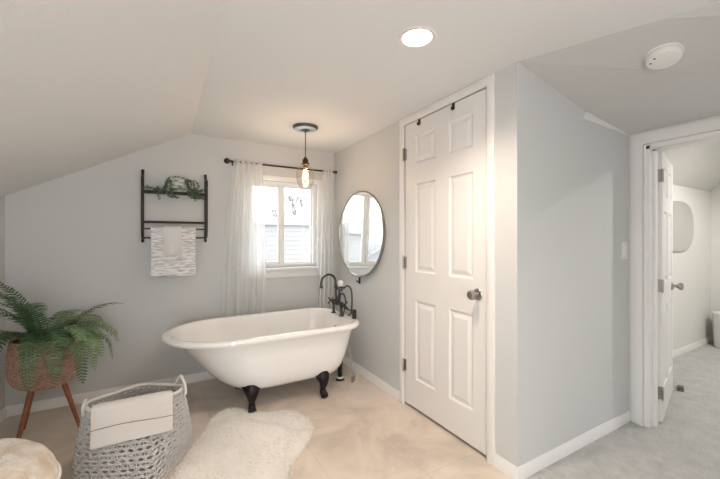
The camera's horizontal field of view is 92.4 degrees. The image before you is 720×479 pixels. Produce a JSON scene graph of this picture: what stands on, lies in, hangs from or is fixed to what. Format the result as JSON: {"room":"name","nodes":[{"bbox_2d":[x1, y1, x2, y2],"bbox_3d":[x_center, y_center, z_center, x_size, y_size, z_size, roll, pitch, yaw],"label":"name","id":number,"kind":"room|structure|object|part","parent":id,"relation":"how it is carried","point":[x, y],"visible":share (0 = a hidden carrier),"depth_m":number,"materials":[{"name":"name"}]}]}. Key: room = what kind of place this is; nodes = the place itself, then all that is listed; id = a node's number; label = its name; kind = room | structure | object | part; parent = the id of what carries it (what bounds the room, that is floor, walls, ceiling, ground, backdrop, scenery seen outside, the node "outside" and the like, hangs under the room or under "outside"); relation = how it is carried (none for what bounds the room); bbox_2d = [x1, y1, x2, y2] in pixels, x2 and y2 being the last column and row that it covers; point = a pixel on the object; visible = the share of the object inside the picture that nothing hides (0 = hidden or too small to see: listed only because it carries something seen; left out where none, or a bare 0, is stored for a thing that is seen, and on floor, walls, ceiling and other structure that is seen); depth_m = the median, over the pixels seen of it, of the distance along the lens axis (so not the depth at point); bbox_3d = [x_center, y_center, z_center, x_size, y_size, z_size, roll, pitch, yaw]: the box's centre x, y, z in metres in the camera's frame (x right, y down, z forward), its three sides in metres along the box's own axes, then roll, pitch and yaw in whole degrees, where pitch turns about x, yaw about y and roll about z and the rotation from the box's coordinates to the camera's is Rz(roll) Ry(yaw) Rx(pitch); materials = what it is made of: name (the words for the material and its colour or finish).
{"room":"bathroom","nodes":[
{"label":"bathroom","id":0,"kind":"room"},
{"bbox_2d":[0,194,4,410],"bbox_3d":[-1.333,0.406,0.351,0.100,1.600,4.530,0,0,-30],"label":"wall","id":1,"kind":"structure","parent":0,"point":[2,197],"depth_m":2.31,"materials":[{"name":"grey paint"}]},
{"bbox_2d":[0,407,6,423],"bbox_3d":[-1.281,1.172,0.373,0.013,0.068,4.517,0,0,-30],"label":"baseboard","id":2,"kind":"structure","parent":1,"relation":"attached to","point":[3,413],"depth_m":2.29,"materials":[{"name":"white paint"}]},
{"bbox_2d":[0,0,225,195],"bbox_3d":[-0.840,-0.593,0.632,1.235,0.702,4.530,0,0,-30],"label":"ceiling","id":3,"kind":"structure","parent":0,"point":[84,84],"depth_m":1.44,"materials":[{"name":"white paint"}]},
{"bbox_2d":[5,134,333,405],"bbox_3d":[-0.862,0.056,3.307,3.845,2.300,0.140,0,0,-30],"label":"wall","id":4,"kind":"structure","parent":0,"point":[73,241],"depth_m":2.69,"materials":[{"name":"grey paint"}]},
{"bbox_2d":[5,371,214,416],"bbox_3d":[-1.336,1.172,2.949,2.468,0.068,0.013,0,0,-30],"label":"baseboard","id":5,"kind":"structure","parent":4,"relation":"attached to","point":[12,410],"depth_m":2.54,"materials":[{"name":"white paint"}]},
{"bbox_2d":[141,169,207,242],"bbox_3d":[-1.488,-0.262,2.784,0.479,0.580,0.149,0,0,-30],"label":"towel rack","id":6,"kind":"object","parent":4,"relation":"attached to","point":[205,194],"visible":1,"depth_m":2.80,"materials":[{"name":"black metal"}]},
{"bbox_3d":[-1.685,-0.262,2.672,0.025,0.580,0.149,0,0,-30],"label":"frame","id":7,"kind":"part","parent":6,"relation":"part of","materials":[{"name":"black metal"}]},
{"bbox_2d":[163,226,181,255],"bbox_3d":[-1.475,0.018,2.718,0.130,0.238,0.057,0,0,-30],"label":"hand towel","id":8,"kind":"object","parent":6,"relation":"hanging from","point":[172,234],"visible":0.99,"depth_m":2.70,"materials":[{"name":"white fabric"}]},
{"bbox_2d":[150,227,195,275],"bbox_3d":[-1.469,0.099,2.722,0.317,0.382,0.039,0,0,-30],"label":"bath towel","id":9,"kind":"object","parent":6,"relation":"hanging from","point":[161,265],"visible":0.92,"depth_m":2.70,"materials":[{"name":"white fabric"}]},
{"bbox_3d":[-1.485,-0.009,2.778,0.454,0.012,0.012,0,0,-30],"label":"rail","id":10,"kind":"part","parent":6,"relation":"part of","materials":[{"name":"black metal"}]},
{"bbox_3d":[-1.456,-0.369,2.727,0.454,0.013,0.013,0,0,-30],"label":"rail","id":11,"kind":"part","parent":6,"relation":"part of","materials":[{"name":"black metal"}]},
{"bbox_3d":[-1.516,-0.369,2.833,0.454,0.013,0.013,0,0,-30],"label":"rail","id":12,"kind":"part","parent":6,"relation":"part of","materials":[{"name":"black metal"}]},
{"bbox_2d":[143,176,205,201],"bbox_3d":[-1.486,-0.402,2.765,0.457,0.208,0.180,0,0,-30],"label":"trailing plant","id":13,"kind":"object","parent":6,"relation":"on","point":[177,184],"visible":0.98,"depth_m":2.74,"materials":[{"name":"green plant"}]},
{"bbox_3d":[-1.476,-0.431,2.783,0.152,0.109,0.150,0,0,-30],"label":"pot","id":14,"kind":"part","parent":13,"relation":"part of","materials":[{"name":"white ceramic"}]},
{"bbox_3d":[-1.516,-0.136,2.833,0.454,0.019,0.019,0,0,-30],"label":"rail","id":15,"kind":"part","parent":6,"relation":"part of","materials":[{"name":"black metal"}]},
{"bbox_3d":[-1.291,-0.262,2.896,0.025,0.580,0.149,0,0,-30],"label":"frame","id":16,"kind":"part","parent":6,"relation":"part of","materials":[{"name":"black metal"}]},
{"bbox_2d":[224,158,336,173],"bbox_3d":[-0.715,-0.669,3.238,1.071,0.052,0.126,0,0,-30],"label":"curtain rod","id":17,"kind":"object","parent":4,"relation":"attached to","point":[226,160],"visible":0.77,"depth_m":3.19,"materials":[{"name":"black metal"}]},
{"bbox_2d":[221,159,265,316],"bbox_3d":[-1.016,0.128,3.026,0.388,1.637,0.094,0,0,-30],"label":"sheer curtain","id":18,"kind":"object","parent":17,"relation":"hanging from","point":[243,285],"visible":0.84,"depth_m":3.02,"materials":[{"name":"white fabric"}]},
{"bbox_2d":[319,168,336,309],"bbox_3d":[-0.326,0.128,3.417,0.190,1.637,0.090,0,0,-30],"label":"sheer curtain","id":19,"kind":"object","parent":17,"relation":"hanging from","point":[328,241],"visible":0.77,"depth_m":3.41,"materials":[{"name":"white fabric"}]},
{"bbox_2d":[263,175,321,277],"bbox_3d":[-0.739,-0.114,3.328,0.790,0.960,0.145,0,0,-30],"label":"window","id":20,"kind":"structure","parent":4,"relation":"in","point":[281,269],"depth_m":3.38,"materials":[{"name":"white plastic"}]},
{"bbox_3d":[-0.898,-0.139,3.271,0.292,0.764,0.025,0,0,-30],"label":"sash","id":21,"kind":"part","parent":20,"relation":"part of","materials":[{"name":"glass"}]},
{"bbox_3d":[-0.729,0.282,3.311,0.790,0.022,0.105,0,0,-30],"label":"sill","id":22,"kind":"part","parent":20,"relation":"part of","materials":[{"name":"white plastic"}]},
{"bbox_3d":[-0.630,-0.139,3.456,0.307,0.764,0.025,0,0,-30],"label":"sash","id":23,"kind":"part","parent":20,"relation":"part of","materials":[{"name":"glass"}]},
{"bbox_2d":[0,342,719,478],"bbox_3d":[1.536,1.234,2.066,6.785,0.064,4.670,0,0,-30],"label":"floor","id":24,"kind":"structure","parent":0,"point":[360,431],"depth_m":2.11,"materials":[{"name":"stone"}]},
{"bbox_2d":[0,438,61,478],"bbox_3d":[-1.298,0.953,1.056,0.582,0.497,0.582,0,0,-30],"label":"pouf","id":25,"kind":"object","parent":24,"relation":"on","point":[19,458],"visible":1,"depth_m":1.16,"materials":[{"name":"white fabric"}]},
{"bbox_2d":[0,282,123,438],"bbox_3d":[-1.887,0.721,2.125,0.687,0.977,0.790,0,0,-30],"label":"potted fern","id":26,"kind":"object","parent":24,"relation":"on","point":[37,359],"visible":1,"depth_m":2.02,"materials":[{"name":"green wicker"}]},
{"bbox_3d":[-1.960,1.038,2.013,0.031,0.342,0.124,0,0,5],"label":"leg","id":27,"kind":"part","parent":26,"relation":"part of","materials":[{"name":"brown wood"}]},
{"bbox_3d":[-2.081,1.038,2.175,0.124,0.342,0.030,0,0,14],"label":"leg","id":28,"kind":"part","parent":26,"relation":"part of","materials":[{"name":"brown wood"}]},
{"bbox_2d":[5,334,82,391],"bbox_3d":[-1.952,0.755,2.145,0.359,0.302,0.360,0,0,-30],"label":"basket","id":29,"kind":"object","parent":26,"relation":"on","point":[41,382],"depth_m":2.02,"materials":[{"name":"brown wicker"}]},
{"bbox_3d":[-1.823,1.038,2.178,0.124,0.342,0.030,0,0,-15],"label":"leg","id":30,"kind":"part","parent":26,"relation":"part of","materials":[{"name":"brown wood"}]},
{"bbox_2d":[72,374,192,478],"bbox_3d":[-1.157,0.967,1.823,0.481,0.476,0.459,0,0,-6],"label":"laundry basket","id":31,"kind":"object","parent":24,"relation":"on","point":[139,458],"visible":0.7,"depth_m":1.69,"materials":[{"name":"grey fabric"}]},
{"bbox_3d":[-1.305,0.792,1.633,0.015,0.058,0.090,0,0,-30],"label":"handle","id":32,"kind":"part","parent":31,"relation":"part of","materials":[{"name":"white fabric"}]},
{"bbox_2d":[90,390,172,449],"bbox_3d":[-1.083,0.852,1.653,0.325,0.178,0.085,0,0,-30],"label":"folded towel","id":33,"kind":"object","parent":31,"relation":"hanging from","point":[121,420],"visible":1,"depth_m":1.62,"materials":[{"name":"white fabric"}]},
{"bbox_3d":[-1.183,1.197,1.843,0.408,0.016,0.443,0,0,-1],"label":"cord","id":34,"kind":"part","parent":31,"relation":"part of","materials":[{"name":"white fabric"}]},
{"bbox_3d":[-0.965,0.775,1.856,0.120,0.093,0.015,0,0,36],"label":"handle","id":35,"kind":"part","parent":31,"relation":"part of","materials":[{"name":"white fabric"}]},
{"bbox_2d":[166,407,313,478],"bbox_3d":[-0.618,1.189,1.852,0.713,0.030,1.205,0,0,-3],"label":"rug","id":36,"kind":"object","parent":24,"relation":"on","point":[238,443],"visible":1,"depth_m":1.97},
{"bbox_2d":[161,308,359,412],"bbox_3d":[-0.728,0.924,2.647,1.386,0.563,0.788,0,0,-30],"label":"clawfoot bathtub","id":37,"kind":"object","parent":24,"relation":"on","point":[250,353],"visible":0.96,"depth_m":2.49,"materials":[{"name":"white ceramic"}]},
{"bbox_2d":[320,273,355,318],"bbox_3d":[-0.211,0.467,2.876,0.225,0.354,0.377,0,0,-30],"label":"tub faucet","id":38,"kind":"object","parent":37,"relation":"on","point":[339,284],"visible":1,"depth_m":2.88,"materials":[{"name":"brown metal"}]},
{"bbox_3d":[-0.263,0.413,2.900,0.160,0.247,0.025,0,0,-30],"label":"gooseneck spout","id":39,"kind":"part","parent":38,"relation":"part of","materials":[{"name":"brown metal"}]},
{"bbox_3d":[-0.168,0.379,2.941,0.050,0.052,0.050,0,0,-30],"label":"porcelain handle","id":40,"kind":"part","parent":38,"relation":"part of","materials":[{"name":"white ceramic"}]},
{"bbox_2d":[348,343,353,382],"bbox_3d":[-0.090,0.955,2.942,0.109,0.502,0.044,0,0,39],"label":"supply hose","id":41,"kind":"object","parent":24,"relation":"on","point":[352,376],"visible":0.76,"depth_m":2.93,"materials":[{"name":"silver metal"}]},
{"bbox_2d":[349,344,354,380],"bbox_3d":[-0.090,0.955,2.989,0.132,0.502,0.044,0,0,37],"label":"supply hose","id":42,"kind":"object","parent":24,"relation":"on","point":[349,344],"visible":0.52,"depth_m":2.97,"materials":[{"name":"silver metal"}]},
{"bbox_2d":[678,385,683,391],"bbox_3d":[2.569,1.185,2.764,0.036,0.034,0.120,0,0,43],"label":"door stop","id":43,"kind":"object","parent":24,"relation":"on","point":[680,387],"visible":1,"depth_m":2.72,"materials":[{"name":"grey metal"}]},
{"bbox_2d":[712,311,719,348],"bbox_3d":[4.058,1.012,3.785,0.278,0.381,0.278,0,0,-30],"label":"waste bin","id":44,"kind":"object","parent":24,"relation":"on","point":[715,314],"visible":1,"depth_m":3.81,"materials":[{"name":"white plastic"}]},
{"bbox_2d":[191,0,638,152],"bbox_3d":[0.756,-0.959,1.541,2.540,0.150,4.530,0,0,-30],"label":"ceiling","id":45,"kind":"structure","parent":0,"point":[340,67],"depth_m":1.67,"materials":[{"name":"white paint"}]},
{"bbox_2d":[293,123,317,177],"bbox_3d":[-0.430,-0.640,2.719,0.200,0.487,0.200,0,0,-30],"label":"pendant lamp","id":46,"kind":"object","parent":45,"relation":"hanging from","point":[305,128],"visible":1,"depth_m":2.70,"materials":[{"name":"grey metal"}]},
{"bbox_2d":[301,157,309,168],"bbox_3d":[-0.430,-0.602,2.719,0.066,0.085,0.066,0,0,-30],"label":"socket","id":47,"kind":"object","parent":46,"relation":"attached to","point":[305,163],"depth_m":2.70,"materials":[{"name":"brown metal"}]},
{"bbox_3d":[-0.430,-0.861,2.719,0.166,0.007,0.166,0,0,-30],"label":"canopy plate","id":48,"kind":"part","parent":46,"relation":"part of","materials":[{"name":"silver metal"}]},
{"bbox_2d":[398,26,436,48],"bbox_3d":[0.251,-0.897,1.517,0.170,0.034,0.170,0,0,-30],"label":"recessed light","id":49,"kind":"object","parent":45,"relation":"in","point":[417,37],"visible":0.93,"depth_m":1.53,"materials":[{"name":"white paint"}]},
{"bbox_2d":[334,62,529,466],"bbox_3d":[0.302,0.136,2.668,0.100,2.140,2.123,0,0,-30],"label":"wall","id":50,"kind":"structure","parent":0,"point":[370,164],"depth_m":1.81,"materials":[{"name":"grey paint"}]},
{"bbox_2d":[338,191,385,276],"bbox_3d":[-0.003,-0.046,3.053,0.027,0.756,0.756,2,-1,-32],"label":"round mirror","id":51,"kind":"object","parent":50,"relation":"attached to","point":[362,228],"visible":1,"depth_m":3.01,"materials":[{"name":"grey mirror"}]},
{"bbox_2d":[343,356,519,478],"bbox_3d":[0.259,1.172,2.628,0.013,0.068,2.123,0,0,-30],"label":"baseboard","id":52,"kind":"structure","parent":50,"relation":"attached to","point":[513,472],"depth_m":2.62,"materials":[{"name":"white paint"}]},
{"bbox_2d":[399,73,494,464],"bbox_3d":[0.498,0.162,2.197,0.103,2.088,0.847,0,0,-30],"label":"door","id":53,"kind":"structure","parent":50,"relation":"in","point":[448,262],"depth_m":2.13,"materials":[{"name":"white paint"}]},
{"bbox_3d":[0.634,0.311,1.923,0.068,0.066,0.066,0,0,-30],"label":"knob","id":54,"kind":"part","parent":53,"relation":"part of","materials":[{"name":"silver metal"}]},
{"bbox_2d":[530,71,628,459],"bbox_3d":[1.305,0.136,2.075,1.057,2.140,0.100,0,0,-30],"label":"wall","id":55,"kind":"structure","parent":0,"point":[579,167],"depth_m":1.96,"materials":[{"name":"grey paint"}]},
{"bbox_2d":[518,410,630,478],"bbox_3d":[1.290,1.172,2.001,1.157,0.068,0.013,0,0,-30],"label":"baseboard","id":56,"kind":"structure","parent":55,"relation":"attached to","point":[529,468],"depth_m":1.94,"materials":[{"name":"white paint"}]},
{"bbox_2d":[582,111,628,135],"bbox_3d":[1.534,-0.716,2.145,0.550,0.067,0.007,0,0,-30],"label":"trim","id":57,"kind":"structure","parent":55,"relation":"attached to","point":[587,116],"depth_m":2.10,"materials":[{"name":"white paint"}]},
{"bbox_2d":[622,241,627,258],"bbox_3d":[1.732,0.073,2.255,0.070,0.115,0.010,0,0,-30],"label":"light switch","id":58,"kind":"object","parent":55,"relation":"attached to","point":[624,243],"visible":1,"depth_m":2.25,"materials":[{"name":"white plastic"}]},
{"bbox_2d":[518,0,719,134],"bbox_3d":[1.886,-0.807,0.965,1.167,0.234,2.409,0,0,-30],"label":"ceiling","id":59,"kind":"structure","parent":0,"point":[600,67],"depth_m":1.64,"materials":[{"name":"grey paint"}]},
{"bbox_2d":[644,42,684,69],"bbox_3d":[1.350,-0.811,1.534,0.134,0.071,0.136,0,0,-30],"label":"smoke detector","id":60,"kind":"object","parent":59,"relation":"attached to","point":[665,55],"visible":1,"depth_m":1.51,"materials":[{"name":"white plastic"}]},
{"bbox_2d":[629,115,719,411],"bbox_3d":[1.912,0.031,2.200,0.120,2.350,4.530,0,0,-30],"label":"door frame","id":61,"kind":"structure","parent":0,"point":[718,116],"depth_m":2.29,"materials":[{"name":"white paint"}]},
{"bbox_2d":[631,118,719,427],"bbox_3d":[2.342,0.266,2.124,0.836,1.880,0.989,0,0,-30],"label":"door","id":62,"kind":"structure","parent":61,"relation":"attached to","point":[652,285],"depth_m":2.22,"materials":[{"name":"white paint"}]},
{"bbox_3d":[2.428,0.361,2.638,0.066,0.066,0.068,0,0,-44],"label":"knob","id":63,"kind":"part","parent":62,"relation":"part of","materials":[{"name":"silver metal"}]},
{"bbox_2d":[663,141,719,191],"bbox_3d":[3.610,-0.842,2.229,2.860,0.745,2.900,0,0,-30],"label":"ceiling","id":64,"kind":"structure","parent":0,"point":[694,166],"depth_m":3.40,"materials":[{"name":"white paint"}]},
{"bbox_2d":[673,185,710,350],"bbox_3d":[2.928,0.326,3.426,2.860,1.760,0.105,0,0,-30],"label":"wall","id":65,"kind":"structure","parent":0,"point":[692,266],"depth_m":3.78,"materials":[{"name":"white paint"}]},
{"bbox_2d":[673,201,693,251],"bbox_3d":[3.289,-0.129,3.560,0.740,0.524,0.018,0,0,-30],"label":"wall mirror","id":66,"kind":"object","parent":65,"relation":"attached to","point":[683,223],"visible":0.59,"depth_m":3.58,"materials":[{"name":"grey mirror"}]},
{"bbox_2d":[673,336,712,357],"bbox_3d":[3.597,1.172,2.150,2.760,0.068,2.775,0,0,-30],"label":"baseboard","id":67,"kind":"structure","parent":65,"relation":"attached to","point":[690,347],"depth_m":3.73,"materials":[{"name":"white paint"}]},
{"bbox_2d":[711,184,719,337],"bbox_3d":[4.840,0.006,2.858,0.100,2.400,2.775,0,0,-30],"label":"wall","id":68,"kind":"structure","parent":0,"point":[715,192],"depth_m":4.01,"materials":[{"name":"white paint"}]},
{"label":"outside","id":69,"kind":"structure","parent":0,"visible":0},
{"bbox_3d":[-16.044,4.256,33.213,85.000,0.100,66.400,0,0,-30],"label":"ground","id":70,"kind":"structure","parent":69,"visible":0},
{"bbox_2d":[264,205,287,218],"bbox_3d":[-10.325,0.546,32.368,7.924,7.327,6.424,0,0,-30],"label":"bare tree","id":71,"kind":"object","parent":70,"relation":"on","point":[272,209],"visible":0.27,"depth_m":31.71,"materials":[{"name":"grey plant"}]},
{"bbox_2d":[265,218,308,261],"bbox_3d":[-4.169,1.766,12.166,11.800,4.880,6.430,0,0,-30],"label":"house","id":72,"kind":"structure","parent":70,"relation":"on","point":[296,231],"depth_m":9.81,"materials":[{"name":"grey"}]},
{"bbox_2d":[272,193,308,218],"bbox_3d":[-4.316,0.223,28.188,5.860,7.991,5.468,0,0,-22],"label":"bare tree","id":73,"kind":"object","parent":70,"relation":"on","point":[301,201],"visible":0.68,"depth_m":27.57,"materials":[{"name":"grey plant"}]}
]}

